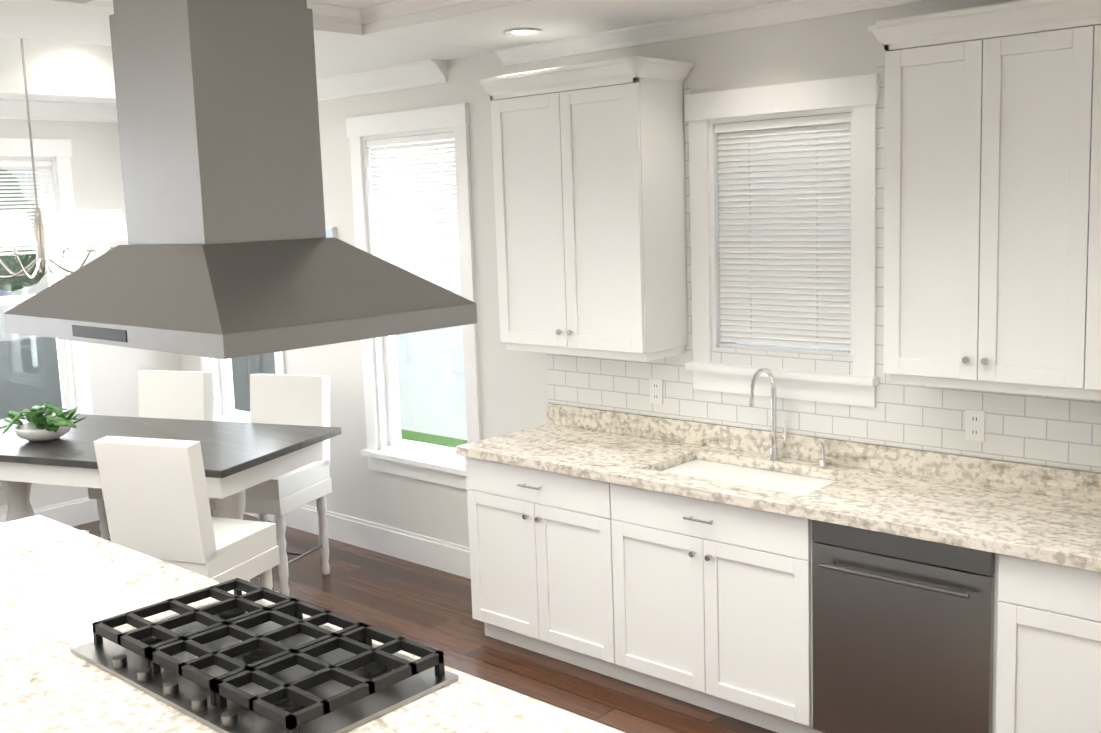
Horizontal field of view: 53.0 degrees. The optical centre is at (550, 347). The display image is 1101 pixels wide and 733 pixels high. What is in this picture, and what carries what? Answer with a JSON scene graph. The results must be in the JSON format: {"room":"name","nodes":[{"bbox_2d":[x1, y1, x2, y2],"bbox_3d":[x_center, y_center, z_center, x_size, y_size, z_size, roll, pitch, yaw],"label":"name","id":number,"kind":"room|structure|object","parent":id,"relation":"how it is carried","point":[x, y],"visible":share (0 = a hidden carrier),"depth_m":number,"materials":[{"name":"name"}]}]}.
{"room":"dining room and kitchen","nodes":[
{"label":"dining room and kitchen","id":0,"kind":"room"},
{"bbox_2d":[0,119,180,516],"bbox_3d":[-3.805,-0.214,6.614,0.150,3.000,3.300,5,10,42],"label":"wall","id":1,"kind":"structure","parent":0,"point":[96,169],"depth_m":7.36,"materials":[{"name":"white paint"}]},
{"bbox_2d":[0,138,92,418],"bbox_3d":[-3.469,-0.283,6.938,0.210,2.030,1.044,5,10,42],"label":"window","id":2,"kind":"structure","parent":1,"relation":"in","point":[74,372],"depth_m":7.16,"materials":[{"name":"white paint"}]},
{"bbox_2d":[0,160,58,255],"bbox_3d":[-3.477,-0.864,6.851,0.040,0.590,0.792,5,10,42],"label":"window blind","id":3,"kind":"object","parent":2,"relation":"attached to","point":[25,163],"visible":0.69,"depth_m":7.00,"materials":[{"name":"white plastic"}]},
{"bbox_2d":[0,497,99,526],"bbox_3d":[-3.651,1.186,6.789,0.016,0.170,3.130,5,10,42],"label":"baseboard","id":4,"kind":"structure","parent":1,"relation":"attached to","point":[72,513],"depth_m":7.31,"materials":[{"name":"white paint"}]},
{"bbox_2d":[0,17,426,103],"bbox_3d":[-2.675,-1.671,5.454,2.900,0.590,3.150,5,10,42],"label":"ceiling","id":5,"kind":"structure","parent":0,"point":[66,62],"depth_m":6.50,"materials":[{"name":"white paint"}]},
{"bbox_2d":[0,38,127,278],"bbox_3d":[-2.602,-1.114,5.511,0.845,1.515,0.863,5,10,42],"label":"chandelier","id":6,"kind":"object","parent":5,"relation":"hanging from","point":[90,227],"visible":0.9,"depth_m":5.49,"materials":[{"name":"silver metal"}]},
{"bbox_2d":[307,0,391,7],"bbox_3d":[0.413,-1.300,2.741,5.350,0.140,3.100,5,10,42],"label":"ceiling","id":7,"kind":"structure","parent":0,"point":[357,3],"depth_m":4.54,"materials":[{"name":"white paint"}]},
{"bbox_2d":[84,0,112,6],"bbox_3d":[-0.200,-1.173,2.856,3.700,0.099,0.420,5,10,42],"label":"beam","id":8,"kind":"structure","parent":7,"relation":"attached to","point":[109,3],"depth_m":3.86,"materials":[{"name":"white paint"}]},
{"bbox_2d":[4,0,476,358],"bbox_3d":[-0.754,-0.592,2.486,0.960,1.114,0.642,5,10,42],"label":"range hood","id":9,"kind":"object","parent":7,"relation":"hanging from","point":[230,250],"visible":1,"depth_m":2.35,"materials":[{"name":"silver metal"}]},
{"bbox_2d":[0,0,493,60],"bbox_3d":[-1.419,-1.331,4.401,0.410,0.100,3.100,5,10,42],"label":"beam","id":10,"kind":"structure","parent":7,"relation":"attached to","point":[334,35],"depth_m":4.71,"materials":[{"name":"white paint"}]},
{"bbox_2d":[73,509,776,732],"bbox_3d":[-2.255,1.832,2.338,8.400,0.060,8.300,5,10,42],"label":"floor","id":11,"kind":"structure","parent":0,"point":[423,604],"depth_m":5.29,"materials":[{"name":"brown wood"}]},
{"bbox_2d":[0,480,8,505],"bbox_3d":[-3.318,0.784,6.118,0.536,1.117,0.490,1,8,22],"label":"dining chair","id":12,"kind":"object","parent":11,"relation":"on","point":[3,500],"depth_m":6.11,"materials":[{"name":"white fabric"}]},
{"bbox_2d":[88,370,212,540],"bbox_3d":[-2.266,0.719,6.332,0.490,1.117,0.536,1,8,22],"label":"dining chair","id":13,"kind":"object","parent":11,"relation":"on","point":[186,395],"visible":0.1,"depth_m":6.41,"materials":[{"name":"white fabric"}]},
{"bbox_2d":[0,413,341,591],"bbox_3d":[-2.208,0.906,5.684,2.100,0.910,0.950,1,8,22],"label":"dining table","id":14,"kind":"object","parent":11,"relation":"on","point":[239,458],"visible":0.46,"depth_m":5.38,"materials":[{"name":"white wood"}]},
{"bbox_2d":[0,403,86,441],"bbox_3d":[-2.568,0.375,5.588,0.501,0.190,0.404,5,10,42],"label":"centerpiece","id":15,"kind":"object","parent":14,"relation":"on","point":[47,426],"visible":1,"depth_m":5.54,"materials":[{"name":"green plant"}]},
{"bbox_2d":[94,436,279,589],"bbox_3d":[-1.536,0.899,4.758,0.490,1.117,0.536,1,8,22],"label":"dining chair","id":16,"kind":"object","parent":11,"relation":"on","point":[155,497],"visible":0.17,"depth_m":4.51,"materials":[{"name":"white fabric"}]},
{"bbox_2d":[209,373,331,595],"bbox_3d":[-1.525,0.732,6.033,0.490,1.117,0.536,1,8,22],"label":"dining chair","id":17,"kind":"object","parent":11,"relation":"on","point":[290,399],"visible":0.5,"depth_m":6.07,"materials":[{"name":"white fabric"}]},
{"bbox_2d":[0,515,624,732],"bbox_3d":[-1.017,1.244,2.683,3.290,0.930,1.060,5,10,42],"label":"kitchen island","id":18,"kind":"object","parent":11,"relation":"on","point":[63,587],"visible":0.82,"depth_m":2.71,"materials":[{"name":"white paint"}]},
{"bbox_2d":[70,578,458,732],"bbox_3d":[-0.711,0.733,2.655,0.900,0.068,0.490,5,10,42],"label":"cooktop","id":19,"kind":"object","parent":18,"relation":"in","point":[238,661],"visible":1,"depth_m":2.56,"materials":[{"name":"silver metal"}]},
{"bbox_2d":[456,403,1100,732],"bbox_3d":[1.001,0.924,4.223,3.260,1.030,0.662,5,10,42],"label":"base cabinet","id":20,"kind":"object","parent":11,"relation":"on","point":[736,573],"depth_m":4.06,"materials":[{"name":"white paint"}]},
{"bbox_2d":[749,368,786,460],"bbox_3d":[0.881,0.277,4.465,0.088,0.395,0.204,5,10,42],"label":"faucet","id":21,"kind":"object","parent":20,"relation":"on","point":[774,454],"visible":1,"depth_m":4.52,"materials":[{"name":"silver metal"}]},
{"bbox_2d":[813,440,827,466],"bbox_3d":[1.072,0.423,4.392,0.036,0.111,0.089,5,10,42],"label":"soap dispenser","id":22,"kind":"object","parent":20,"relation":"on","point":[823,461],"visible":0.96,"depth_m":4.40,"materials":[{"name":"silver metal"}]},
{"bbox_2d":[362,0,788,49],"bbox_3d":[0.771,-1.346,3.925,3.700,0.099,0.870,5,10,42],"label":"ceiling","id":23,"kind":"structure","parent":0,"point":[484,24],"depth_m":4.53,"materials":[{"name":"white paint"}]},
{"bbox_2d":[503,28,542,34],"bbox_3d":[-0.119,-1.374,4.805,0.176,0.008,0.176,5,10,42],"label":"recessed light","id":24,"kind":"object","parent":23,"relation":"in","point":[526,31],"visible":0.98,"depth_m":4.79,"materials":[{"name":"white paint"}]},
{"bbox_2d":[180,0,1100,546],"bbox_3d":[0.414,-0.168,5.135,8.400,3.000,0.150,5,10,42],"label":"wall","id":25,"kind":"structure","parent":0,"point":[512,390],"depth_m":5.67,"materials":[{"name":"white paint"}]},
{"bbox_2d":[200,351,285,422],"bbox_3d":[-2.023,-0.377,7.275,1.004,2.030,0.210,5,10,42],"label":"window","id":26,"kind":"structure","parent":25,"relation":"in","point":[224,410],"depth_m":7.59,"materials":[{"name":"white paint"}]},
{"bbox_2d":[325,227,336,237],"bbox_3d":[-1.446,-0.472,6.649,0.520,0.500,0.034,5,10,42],"label":"canvas art","id":27,"kind":"object","parent":25,"relation":"attached to","point":[331,232],"visible":0.14,"depth_m":6.45,"materials":[{"name":"white"}]},
{"bbox_2d":[244,505,470,578],"bbox_3d":[-1.292,1.105,6.778,3.530,0.170,0.016,5,10,42],"label":"baseboard","id":28,"kind":"structure","parent":25,"relation":"attached to","point":[445,556],"depth_m":6.47,"materials":[{"name":"white paint"}]},
{"bbox_2d":[346,103,481,489],"bbox_3d":[-0.711,-0.270,6.100,0.974,2.030,0.210,5,10,42],"label":"window","id":29,"kind":"structure","parent":25,"relation":"in","point":[389,450],"depth_m":6.16,"materials":[{"name":"white paint"}]},
{"bbox_2d":[366,132,460,295],"bbox_3d":[-0.737,-0.684,6.033,0.722,0.926,0.040,5,10,42],"label":"window blind","id":30,"kind":"object","parent":29,"relation":"attached to","point":[437,242],"visible":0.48,"depth_m":6.00,"materials":[{"name":"white plastic"}]},
{"bbox_2d":[480,56,694,360],"bbox_3d":[0.144,-0.600,4.941,0.965,1.255,0.388,5,10,42],"label":"upper cabinet","id":31,"kind":"object","parent":25,"relation":"attached to","point":[589,197],"visible":1,"depth_m":4.76,"materials":[{"name":"white paint"}]},
{"bbox_2d":[685,74,878,406],"bbox_3d":[0.967,-0.429,4.549,0.874,1.270,0.210,5,10,42],"label":"window","id":32,"kind":"structure","parent":25,"relation":"in","point":[857,97],"depth_m":4.46,"materials":[{"name":"white paint"}]},
{"bbox_2d":[715,113,850,356],"bbox_3d":[0.954,-0.455,4.533,0.622,0.950,0.040,5,10,42],"label":"blinds","id":33,"kind":"object","parent":32,"relation":"attached to","point":[806,302],"visible":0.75,"depth_m":4.52,"materials":[{"name":"white plastic"}]},
{"bbox_2d":[546,62,1100,471],"bbox_3d":[1.181,-0.350,4.301,3.270,1.457,0.007,5,10,42],"label":"tile backsplash","id":34,"kind":"structure","parent":25,"relation":"attached to","point":[1062,432],"depth_m":4.32,"materials":[{"name":"white tile"}]},
{"bbox_2d":[649,378,662,403],"bbox_3d":[0.480,0.198,5.016,0.070,0.114,0.008,5,10,42],"label":"electrical outlet","id":35,"kind":"object","parent":34,"relation":"attached to","point":[656,391],"visible":1,"depth_m":5.01,"materials":[{"name":"white plastic"}]},
{"bbox_2d":[965,409,984,441],"bbox_3d":[1.558,0.286,4.051,0.070,0.114,0.008,5,10,42],"label":"electrical outlet","id":36,"kind":"object","parent":34,"relation":"attached to","point":[974,425],"visible":1,"depth_m":4.05,"materials":[{"name":"white plastic"}]},
{"bbox_2d":[876,0,1100,395],"bbox_3d":[1.542,-0.504,3.726,0.732,1.210,0.328,5,10,42],"label":"upper cabinet","id":37,"kind":"object","parent":25,"relation":"attached to","point":[992,213],"depth_m":3.59,"materials":[{"name":"white paint"}]},
{"label":"outside","id":38,"kind":"structure","parent":0,"visible":0},
{"bbox_2d":[401,429,467,447],"bbox_3d":[-1.844,0.672,14.026,120.000,0.100,120.000,5,10,42],"label":"ground","id":39,"kind":"structure","parent":38,"point":[417,438],"depth_m":11.38,"materials":[{"name":"green plant"}]},
{"bbox_2d":[0,170,46,290],"bbox_3d":[-6.091,-1.131,11.532,1.793,4.408,1.989,5,10,42],"label":"tree","id":40,"kind":"object","parent":39,"relation":"on","point":[9,282],"depth_m":11.68,"materials":[{"name":"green plant"}]},
{"bbox_2d":[0,170,48,340],"bbox_3d":[-6.299,-2.855,18.867,9.300,5.950,8.800,5,10,42],"label":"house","id":41,"kind":"structure","parent":39,"relation":"on","point":[44,279],"depth_m":14.25,"materials":[{"name":"white"}]},
{"bbox_2d":[0,337,274,419],"bbox_3d":[-6.619,0.840,8.186,0.180,1.400,17.000,5,10,42],"label":"window glass","id":42,"kind":"object","parent":39,"relation":"on","point":[19,359],"depth_m":10.18,"materials":[{"name":"grey"}]},
{"bbox_2d":[389,129,850,439],"bbox_3d":[2.046,-2.127,11.807,7.200,5.750,6.200,5,10,42],"label":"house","id":43,"kind":"structure","parent":39,"relation":"on","point":[411,406],"depth_m":11.46,"materials":[{"name":"white"}]},
{"bbox_3d":[0.754,0.417,-0.626,0.150,3.300,8.000,5,10,42],"label":"wall","id":44,"kind":"structure","parent":0,"visible":0},
{"bbox_2d":[0,0,930,122],"bbox_3d":[-2.358,-1.121,1.954,8.100,0.600,8.000,5,10,42],"label":"crown molding","id":45,"kind":"structure","parent":44,"relation":"attached to","point":[406,75],"depth_m":4.92,"materials":[{"name":"white paint"}]}
]}

